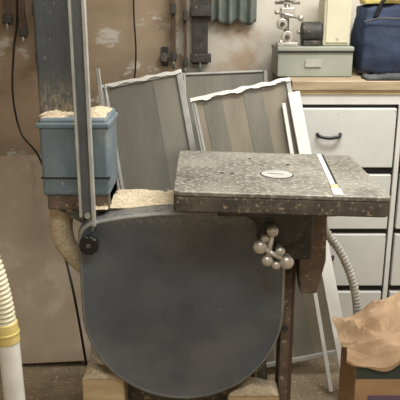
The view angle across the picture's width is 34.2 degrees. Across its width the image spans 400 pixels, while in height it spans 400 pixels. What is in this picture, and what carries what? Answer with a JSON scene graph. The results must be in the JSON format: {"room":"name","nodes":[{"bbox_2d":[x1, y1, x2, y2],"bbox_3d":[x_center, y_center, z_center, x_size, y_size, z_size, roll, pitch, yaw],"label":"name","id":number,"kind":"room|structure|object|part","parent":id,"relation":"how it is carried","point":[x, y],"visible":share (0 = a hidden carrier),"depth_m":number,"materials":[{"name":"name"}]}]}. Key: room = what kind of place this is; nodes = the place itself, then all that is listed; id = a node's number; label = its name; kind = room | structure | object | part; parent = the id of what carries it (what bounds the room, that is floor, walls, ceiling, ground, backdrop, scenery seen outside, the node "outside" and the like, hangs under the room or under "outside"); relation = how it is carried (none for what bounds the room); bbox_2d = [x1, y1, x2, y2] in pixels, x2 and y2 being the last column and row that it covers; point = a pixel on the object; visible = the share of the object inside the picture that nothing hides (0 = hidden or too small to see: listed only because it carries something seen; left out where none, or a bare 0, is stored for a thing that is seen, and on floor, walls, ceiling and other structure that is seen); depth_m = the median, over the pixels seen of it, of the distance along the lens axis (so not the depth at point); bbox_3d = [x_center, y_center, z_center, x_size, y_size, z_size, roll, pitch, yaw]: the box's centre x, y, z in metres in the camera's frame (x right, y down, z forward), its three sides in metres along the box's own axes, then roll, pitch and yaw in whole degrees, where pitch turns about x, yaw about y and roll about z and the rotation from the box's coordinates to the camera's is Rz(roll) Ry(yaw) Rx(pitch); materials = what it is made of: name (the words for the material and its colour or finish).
{"room":"woodworking shop","nodes":[
{"label":"woodworking shop","id":0,"kind":"room"},
{"bbox_2d":[0,345,339,399],"bbox_3d":[0.300,1.169,1.441,4.200,0.060,4.500,0,16,0],"label":"floor","id":1,"kind":"structure","parent":0,"point":[59,380],"depth_m":2.73,"materials":[{"name":"concrete"}]},
{"bbox_2d":[0,256,25,399],"bbox_3d":[-0.859,0.405,1.957,0.686,1.112,0.100,4,17,14],"label":"hose","id":2,"kind":"object","parent":1,"relation":"on","point":[11,369],"visible":1,"depth_m":1.88,"materials":[{"name":"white plastic"}]},
{"bbox_2d":[0,154,90,363],"bbox_3d":[-0.925,0.252,3.005,0.899,0.829,0.654,0,16,0],"label":"sheet","id":3,"kind":"object","parent":1,"relation":"on","point":[36,271],"visible":0.5,"depth_m":2.97,"materials":[{"name":"brown wood"}]},
{"bbox_2d":[96,68,103,105],"bbox_3d":[-0.378,0.066,2.857,0.020,1.234,0.480,-6,17,-19],"label":"metal strip","id":4,"kind":"object","parent":1,"relation":"on","point":[98,74],"visible":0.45,"depth_m":2.88,"materials":[{"name":"metal"}]},
{"bbox_2d":[104,84,119,188],"bbox_3d":[-0.338,0.104,2.852,0.012,1.164,0.494,-6,18,-20],"label":"metal strip","id":5,"kind":"object","parent":1,"relation":"on","point":[105,88],"visible":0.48,"depth_m":2.89,"materials":[{"name":"metal"}]},
{"bbox_2d":[102,69,195,188],"bbox_3d":[-0.161,0.053,2.919,0.348,1.226,0.679,-8,18,-25],"label":"framed panel","id":6,"kind":"object","parent":1,"relation":"on","point":[153,121],"visible":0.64,"depth_m":2.95,"materials":[{"name":"metal"}]},
{"bbox_3d":[-0.268,-0.545,2.974,0.321,0.082,0.025,0,16,0],"label":"rail","id":7,"kind":"part","parent":6,"relation":"part of","materials":[{"name":"metal"}]},
{"bbox_2d":[32,0,390,399],"bbox_3d":[0.002,-0.269,2.035,1.056,2.360,0.625,0,16,0],"label":"bandsaw","id":8,"kind":"object","parent":1,"relation":"on","point":[188,289],"visible":1,"depth_m":2.15,"materials":[{"name":"grey paint"}]},
{"bbox_3d":[-0.356,0.143,2.087,0.065,0.062,0.030,0,16,0],"label":"knob","id":9,"kind":"part","parent":8,"relation":"part of","materials":[{"name":"black plastic"}]},
{"bbox_3d":[-0.116,-0.004,2.283,0.767,0.150,0.220,0,16,0],"label":"frame arm","id":10,"kind":"part","parent":8,"relation":"part of"},
{"bbox_3d":[-0.182,-0.013,2.270,0.365,0.022,0.220,0,16,0],"label":"sawdust arm","id":11,"kind":"part","parent":8,"relation":"part of"},
{"bbox_3d":[0.182,0.142,1.966,0.044,0.044,0.031,0,16,0],"label":"clamp knob","id":12,"kind":"part","parent":8,"relation":"part of","materials":[{"name":"metal"}]},
{"bbox_3d":[0.196,0.117,1.959,0.026,0.026,0.018,0,16,0],"label":"clamp knob","id":13,"kind":"part","parent":8,"relation":"part of","materials":[{"name":"metal"}]},
{"bbox_3d":[0.225,-0.010,2.031,0.350,0.035,0.300,0,16,0],"label":"trunnion plate","id":14,"kind":"part","parent":8,"relation":"part of","materials":[{"name":"metal"}]},
{"bbox_3d":[0.205,0.185,1.979,0.036,0.036,0.025,0,16,0],"label":"clamp knob","id":15,"kind":"part","parent":8,"relation":"part of","materials":[{"name":"metal"}]},
{"bbox_3d":[0.211,0.138,1.965,0.029,0.092,0.016,0,16,0],"label":"clamp lever","id":16,"kind":"part","parent":8,"relation":"part of","materials":[{"name":"metal"}]},
{"bbox_3d":[0.218,0.094,1.952,0.036,0.036,0.025,0,16,0],"label":"clamp knob","id":17,"kind":"part","parent":8,"relation":"part of","materials":[{"name":"metal"}]},
{"bbox_3d":[0.225,0.165,1.973,0.083,0.060,0.016,0,16,0],"label":"clamp lever","id":18,"kind":"part","parent":8,"relation":"part of","materials":[{"name":"metal"}]},
{"bbox_3d":[0.232,0.200,1.984,0.028,0.028,0.020,0,16,0],"label":"clamp knob","id":19,"kind":"part","parent":8,"relation":"part of","materials":[{"name":"metal"}]},
{"bbox_3d":[0.243,0.157,1.971,0.030,0.030,0.021,0,16,0],"label":"clamp knob","id":20,"kind":"part","parent":8,"relation":"part of","materials":[{"name":"metal"}]},
{"bbox_3d":[0.305,0.425,2.368,0.034,0.840,0.100,0,16,0],"label":"leg","id":21,"kind":"part","parent":8,"relation":"part of","materials":[{"name":"metal"}]},
{"bbox_3d":[0.264,0.190,1.981,0.044,0.044,0.031,0,16,0],"label":"clamp knob","id":22,"kind":"part","parent":8,"relation":"part of","materials":[{"name":"metal"}]},
{"bbox_3d":[0.331,0.440,2.388,0.018,0.800,0.070,0,16,0],"label":"leg","id":23,"kind":"part","parent":8,"relation":"part of","materials":[{"name":"brown metal"}]},
{"bbox_3d":[0.290,0.098,2.151,0.140,0.150,0.170,0,16,0],"label":"trunnion arm","id":24,"kind":"part","parent":8,"relation":"part of","materials":[{"name":"metal"}]},
{"bbox_2d":[182,70,267,150],"bbox_3d":[0.138,0.028,3.022,0.453,1.211,0.459,0,16,0],"label":"screen","id":25,"kind":"object","parent":1,"relation":"on","point":[196,84],"visible":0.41,"depth_m":3.06,"materials":[{"name":"metal"}]},
{"bbox_3d":[0.115,-0.599,3.064,0.366,0.031,0.023,0,16,0],"label":"rail","id":26,"kind":"part","parent":25,"relation":"part of","materials":[{"name":"metal"}]},
{"bbox_2d":[190,77,335,367],"bbox_3d":[0.284,0.110,2.733,0.652,1.211,0.300,0,16,0],"label":"framed panel","id":27,"kind":"object","parent":1,"relation":"on","point":[243,118],"visible":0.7,"depth_m":2.72,"materials":[{"name":"metal"}]},
{"bbox_3d":[0.167,-0.456,2.710,0.375,0.094,0.023,0,16,0],"label":"rail","id":28,"kind":"part","parent":27,"relation":"part of","materials":[{"name":"metal"}]},
{"bbox_3d":[0.402,0.677,2.757,0.376,0.101,0.025,0,16,0],"label":"rail","id":29,"kind":"part","parent":27,"relation":"part of","materials":[{"name":"wood"}]},
{"bbox_2d":[281,103,332,391],"bbox_3d":[0.438,0.187,2.658,0.020,1.114,0.449,-8,18,-24],"label":"trim board","id":30,"kind":"object","parent":1,"relation":"on","point":[284,109],"visible":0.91,"depth_m":2.64,"materials":[{"name":"white paint"}]},
{"bbox_2d":[287,91,342,371],"bbox_3d":[0.492,0.172,2.630,0.052,1.166,0.526,-8,18,-25],"label":"trim board","id":31,"kind":"object","parent":1,"relation":"on","point":[294,98],"visible":0.5,"depth_m":2.61,"materials":[{"name":"white paint"}]},
{"bbox_2d":[281,72,399,317],"bbox_3d":[0.877,0.027,3.068,0.985,1.205,0.433,0,16,0],"label":"dresser","id":32,"kind":"object","parent":1,"relation":"on","point":[355,117],"visible":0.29,"depth_m":2.81,"materials":[{"name":"white paint"}]},
{"bbox_2d":[271,44,353,76],"bbox_3d":[0.504,-0.639,2.963,0.334,0.129,0.259,0,16,0],"label":"file box","id":33,"kind":"object","parent":32,"relation":"on","point":[300,60],"visible":0.94,"depth_m":2.85,"materials":[{"name":"metal"}]},
{"bbox_2d":[275,0,303,45],"bbox_3d":[0.390,-0.816,2.865,0.129,0.263,0.102,0,16,0],"label":"vise","id":34,"kind":"object","parent":33,"relation":"on","point":[286,12],"visible":1,"depth_m":2.85,"materials":[{"name":"metal"}]},
{"bbox_3d":[0.385,-0.828,2.884,0.024,0.250,0.024,0,16,0],"label":"post","id":35,"kind":"part","parent":34,"relation":"part of","materials":[{"name":"metal"}]},
{"bbox_3d":[0.388,-0.807,2.838,0.108,0.037,0.012,0,16,0],"label":"crank arm","id":36,"kind":"part","parent":34,"relation":"part of","materials":[{"name":"metal"}]},
{"bbox_2d":[297,22,322,45],"bbox_3d":[0.485,-0.740,2.891,0.110,0.103,0.095,0,16,0],"label":"grinder","id":37,"kind":"object","parent":33,"relation":"on","point":[311,33],"visible":1,"depth_m":2.85,"materials":[{"name":"metal"}]},
{"bbox_3d":[0.504,-0.693,2.948,0.334,0.018,0.257,0,16,0],"label":"lid","id":38,"kind":"part","parent":33,"relation":"part of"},
{"bbox_2d":[318,0,351,45],"bbox_3d":[0.602,-0.828,2.906,0.120,0.263,0.157,0,16,0],"label":"switch box","id":39,"kind":"object","parent":33,"relation":"on","point":[334,16],"visible":0.94,"depth_m":2.85,"materials":[{"name":"metal"}]},
{"bbox_3d":[0.602,-0.806,2.835,0.100,0.235,0.007,0,16,0],"label":"plate","id":40,"kind":"part","parent":39,"relation":"part of","materials":[{"name":"beige metal"}]},
{"bbox_3d":[0.551,-0.272,2.771,0.113,0.028,0.034,0,16,0],"label":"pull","id":41,"kind":"part","parent":32,"relation":"part of","materials":[{"name":"black plastic"}]},
{"bbox_3d":[0.875,-0.437,2.760,0.950,0.060,0.020,0,16,0],"label":"rail","id":42,"kind":"part","parent":32,"relation":"part of","materials":[{"name":"white paint"}]},
{"bbox_3d":[0.875,-0.454,2.741,0.950,0.017,0.006,0,16,0],"label":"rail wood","id":43,"kind":"part","parent":32,"relation":"part of","materials":[{"name":"brown wood"}]},
{"bbox_3d":[0.635,-0.268,2.802,0.399,0.258,0.030,0,16,0],"label":"drawer","id":44,"kind":"part","parent":32,"relation":"part of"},
{"bbox_3d":[0.635,0.270,2.962,0.399,0.250,0.030,0,16,0],"label":"drawer","id":45,"kind":"part","parent":32,"relation":"part of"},
{"bbox_3d":[0.635,0.507,3.032,0.399,0.185,0.030,0,16,0],"label":"drawer","id":46,"kind":"part","parent":32,"relation":"part of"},
{"bbox_3d":[0.635,0.006,2.884,0.399,0.250,0.030,0,16,0],"label":"drawer","id":47,"kind":"part","parent":32,"relation":"part of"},
{"bbox_2d":[350,0,399,73],"bbox_3d":[0.861,-0.749,2.920,0.343,0.352,0.235,0,16,0],"label":"tool bag","id":48,"kind":"object","parent":32,"relation":"on","point":[375,33],"visible":0.99,"depth_m":2.84,"materials":[{"name":"blue fabric"}]},
{"bbox_3d":[0.845,-0.842,2.804,0.186,0.109,0.023,0,16,0],"label":"handle","id":49,"kind":"part","parent":48,"relation":"part of","materials":[{"name":"black fabric"}]},
{"bbox_2d":[361,73,399,80],"bbox_3d":[0.875,-0.532,2.777,0.350,0.032,0.117,0,16,0],"label":"folded cloth","id":50,"kind":"object","parent":32,"relation":"on","point":[388,76],"visible":1,"depth_m":2.73,"materials":[{"name":"grey fabric"}]},
{"bbox_3d":[1.093,0.507,3.032,0.435,0.185,0.030,0,16,0],"label":"drawer","id":51,"kind":"part","parent":32,"relation":"part of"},
{"bbox_3d":[1.093,0.270,2.962,0.435,0.250,0.030,0,16,0],"label":"drawer","id":52,"kind":"part","parent":32,"relation":"part of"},
{"bbox_3d":[1.093,0.006,2.884,0.435,0.250,0.030,0,16,0],"label":"drawer","id":53,"kind":"part","parent":32,"relation":"part of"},
{"bbox_2d":[326,223,360,314],"bbox_3d":[0.511,0.423,2.411,0.192,0.791,0.052,0,16,0],"label":"conduit","id":54,"kind":"object","parent":1,"relation":"on","point":[351,278],"visible":0.45,"depth_m":2.36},
{"bbox_2d":[338,347,399,399],"bbox_3d":[0.738,0.678,2.333,0.425,0.375,0.232,0,16,0],"label":"cardboard box","id":55,"kind":"object","parent":1,"relation":"on","point":[355,383],"visible":0.56,"depth_m":2.21,"materials":[{"name":"brown cardboard"}]},
{"bbox_2d":[332,291,399,371],"bbox_3d":[0.717,0.427,2.251,0.480,0.242,0.249,0,16,0],"label":"kraft paper","id":56,"kind":"object","parent":55,"relation":"on","point":[371,336],"visible":1,"depth_m":2.23,"materials":[{"name":"brown paper"}]},
{"bbox_3d":[0.738,0.709,2.227,0.425,0.375,0.007,0,16,0],"label":"wall panel","id":57,"kind":"part","parent":55,"relation":"part of","materials":[{"name":"cardboard"}]},
{"bbox_2d":[0,0,362,155],"bbox_3d":[0.300,-0.779,3.159,4.200,2.700,0.100,0,16,0],"label":"wall","id":58,"kind":"structure","parent":0,"point":[110,26],"depth_m":3.12,"materials":[{"name":"paint"}]},
{"bbox_2d":[2,0,12,31],"bbox_3d":[-0.898,-1.061,2.983,0.039,0.560,0.077,0,16,0],"label":"clamp","id":59,"kind":"object","parent":58,"relation":"hanging from","point":[7,17],"visible":1,"depth_m":3.02,"materials":[{"name":"brown metal"}]},
{"bbox_2d":[19,0,27,44],"bbox_3d":[-0.829,-1.032,2.991,0.031,0.620,0.077,0,16,0],"label":"clamp","id":60,"kind":"object","parent":58,"relation":"hanging from","point":[23,31],"visible":1,"depth_m":3.03,"materials":[{"name":"brown metal"}]},
{"bbox_2d":[11,0,87,366],"bbox_3d":[-0.665,-0.257,2.806,0.086,1.901,0.917,-8,18,-26],"label":"power cord","id":61,"kind":"object","parent":58,"relation":"attached to","point":[16,27],"visible":0.69,"depth_m":3.06,"materials":[{"name":"black plastic"}]},
{"bbox_2d":[133,0,136,77],"bbox_3d":[-0.333,-0.842,3.023,0.016,0.902,0.100,14,21,39],"label":"power cord","id":62,"kind":"object","parent":58,"relation":"attached to","point":[133,0],"visible":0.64,"depth_m":3.07,"materials":[{"name":"black plastic"}]},
{"bbox_2d":[160,47,168,65],"bbox_3d":[-0.170,-0.689,3.118,0.044,0.090,0.030,0,16,0],"label":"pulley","id":63,"kind":"object","parent":58,"relation":"attached to","point":[164,57],"visible":1,"depth_m":3.11,"materials":[{"name":"metal"}]},
{"bbox_2d":[170,0,176,68],"bbox_3d":[-0.124,-0.955,3.014,0.026,0.680,0.077,0,16,0],"label":"clamp","id":64,"kind":"object","parent":58,"relation":"hanging from","point":[172,4],"visible":1,"depth_m":3.05,"materials":[{"name":"brown metal"}]},
{"bbox_2d":[183,0,187,72],"bbox_3d":[-0.069,-0.965,3.011,0.021,0.760,0.077,0,16,0],"label":"clamp","id":65,"kind":"object","parent":58,"relation":"attached to","point":[185,59],"visible":0.95,"depth_m":3.06,"materials":[{"name":"brown metal"}]},
{"bbox_2d":[190,0,210,70],"bbox_3d":[0.004,-0.975,3.009,0.098,0.740,0.077,0,16,0],"label":"clamp","id":66,"kind":"object","parent":58,"relation":"hanging from","point":[200,10],"visible":1,"depth_m":3.06,"materials":[{"name":"metal"}]},
{"bbox_2d":[211,0,256,24],"bbox_3d":[0.158,-0.939,3.009,0.214,0.250,0.045,0,16,0],"label":"rag","id":67,"kind":"object","parent":58,"relation":"hanging from","point":[226,12],"visible":1,"depth_m":3.03,"materials":[{"name":"grey fabric"}]}
]}

